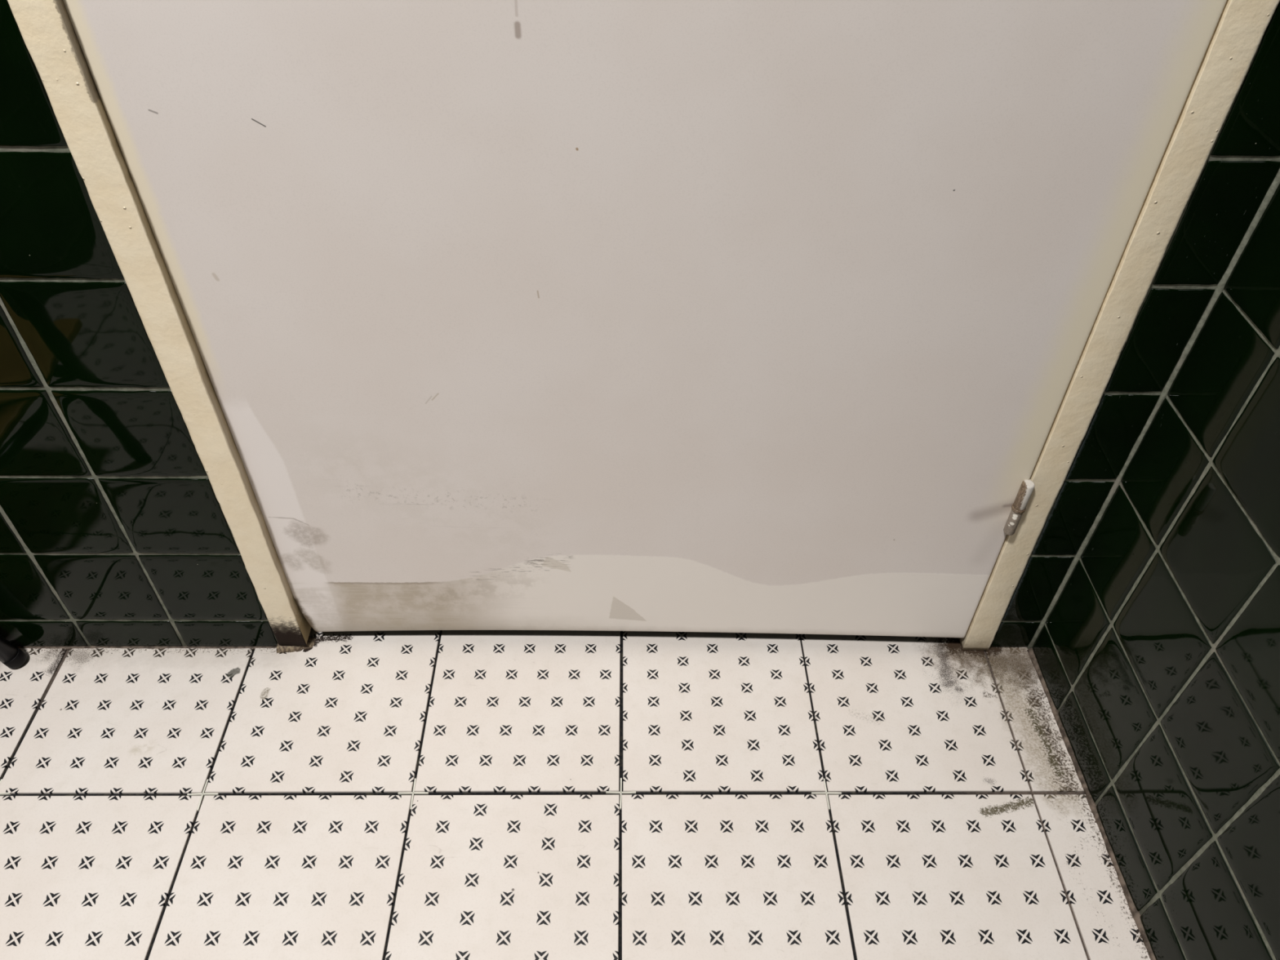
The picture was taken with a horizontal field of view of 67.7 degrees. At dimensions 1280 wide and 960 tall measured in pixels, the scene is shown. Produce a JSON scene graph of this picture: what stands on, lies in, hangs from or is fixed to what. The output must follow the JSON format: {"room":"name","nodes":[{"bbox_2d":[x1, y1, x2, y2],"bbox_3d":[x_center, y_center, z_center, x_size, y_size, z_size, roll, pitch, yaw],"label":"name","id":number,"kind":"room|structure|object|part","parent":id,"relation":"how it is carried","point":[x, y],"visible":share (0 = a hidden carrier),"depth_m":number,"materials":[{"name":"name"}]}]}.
{"room":"bathroom","nodes":[
{"label":"bathroom","id":0,"kind":"room"},
{"bbox_2d":[0,0,277,646],"bbox_3d":[-0.641,-0.741,0.225,0.530,2.450,0.122,0,44,-1],"label":"wall","id":1,"kind":"structure","parent":0,"point":[115,531],"depth_m":0.83,"materials":[{"name":"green tile"}]},
{"bbox_2d":[0,627,1150,959],"bbox_3d":[-0.203,0.802,0.421,1.620,0.030,2.589,0,44,-1],"label":"floor","id":2,"kind":"structure","parent":0,"point":[962,825],"depth_m":0.91,"materials":[{"name":"tile"}]},
{"bbox_2d":[0,778,11,795],"bbox_3d":[-0.617,0.301,0.912,0.022,0.003,0.024,32,52,28],"label":"spacer","id":3,"kind":"object","parent":2,"relation":"on","point":[1,793],"visible":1,"depth_m":0.91,"materials":[{"name":"white plastic"}]},
{"bbox_2d":[0,635,26,669],"bbox_3d":[-0.766,0.139,0.733,0.288,0.475,0.350,0,44,-1],"label":"metal stool","id":4,"kind":"object","parent":2,"relation":"on","point":[11,655],"visible":1,"depth_m":1.00,"materials":[{"name":"black paint"}]},
{"bbox_3d":[-0.710,0.043,0.850,0.118,0.432,0.019,-12,46,-13],"label":"leg","id":5,"kind":"part","parent":4,"relation":"part of","materials":[{"name":"black paint"}]},
{"bbox_2d":[186,779,218,811],"bbox_3d":[-0.419,0.302,0.914,0.022,0.003,0.024,-34,54,-31],"label":"spacer","id":6,"kind":"object","parent":2,"relation":"on","point":[203,793],"visible":1,"depth_m":0.91,"materials":[{"name":"white plastic"}]},
{"bbox_2d":[398,777,428,809],"bbox_3d":[-0.218,0.302,0.918,0.024,0.003,0.022,35,53,30],"label":"spacer","id":7,"kind":"object","parent":2,"relation":"on","point":[413,793],"visible":1,"depth_m":0.92,"materials":[{"name":"white plastic"}]},
{"bbox_2d":[605,777,635,809],"bbox_3d":[-0.019,0.303,0.921,0.023,0.003,0.024,35,53,30],"label":"spacer","id":8,"kind":"object","parent":2,"relation":"on","point":[620,793],"visible":1,"depth_m":0.92,"materials":[{"name":"white plastic"}]},
{"bbox_2d":[811,778,841,809],"bbox_3d":[0.180,0.304,0.923,0.022,0.003,0.024,-34,54,-31],"label":"spacer","id":9,"kind":"object","parent":2,"relation":"on","point":[826,793],"visible":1,"depth_m":0.92,"materials":[{"name":"white plastic"}]},
{"bbox_2d":[990,1,1279,646],"bbox_3d":[0.444,-0.738,0.240,0.093,2.450,0.122,0,44,-1],"label":"wall","id":10,"kind":"structure","parent":0,"point":[1242,163],"depth_m":0.75,"materials":[{"name":"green tile"}]},
{"bbox_2d":[1026,168,1279,648],"bbox_3d":[0.467,-0.692,0.201,0.054,2.440,0.008,0,44,-1],"label":"trim","id":11,"kind":"structure","parent":10,"relation":"attached to","point":[1220,288],"depth_m":0.79,"materials":[{"name":"grey tile"}]},
{"bbox_2d":[1032,183,1279,959],"bbox_3d":[0.551,-0.017,-0.502,0.150,2.450,1.954,-1,44,-2],"label":"wall","id":12,"kind":"structure","parent":0,"point":[1157,656],"depth_m":0.76,"materials":[{"name":"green tile"}]},
{"bbox_2d":[1026,647,1155,959],"bbox_3d":[0.443,0.464,0.760,0.011,0.011,0.797,-1,44,-2],"label":"trim","id":13,"kind":"structure","parent":12,"relation":"attached to","point":[1135,914],"depth_m":0.91,"materials":[{"name":"grey"}]},
{"bbox_3d":[0.023,-1.471,-0.476,0.774,0.410,0.120,0,44,-1],"label":"wall","id":14,"kind":"structure","parent":0,"visible":0},
{"bbox_2d":[7,0,1279,653],"bbox_3d":[0.008,-0.593,0.357,0.777,2.070,0.124,0,44,-1],"label":"door","id":15,"kind":"structure","parent":14,"relation":"in","point":[798,317],"depth_m":0.72,"materials":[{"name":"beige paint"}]},
{"bbox_2d":[1011,503,1026,513],"bbox_3d":[0.350,0.026,0.883,0.012,0.003,0.012,0,44,-1],"label":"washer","id":16,"kind":"object","parent":15,"relation":"in","point":[1015,508],"depth_m":0.88,"materials":[{"name":"metal"}]},
{"bbox_3d":[-0.946,-0.022,-0.524,0.102,2.450,1.950,0,44,-1],"label":"wall","id":17,"kind":"structure","parent":0,"visible":0},
{"bbox_2d":[14,645,276,649],"bbox_3d":[-0.657,0.182,1.034,0.526,0.006,0.006,0,44,-1],"label":"trim","id":18,"kind":"structure","parent":17,"relation":"attached to","point":[33,646],"depth_m":1.03,"materials":[{"name":"black"}]}
]}

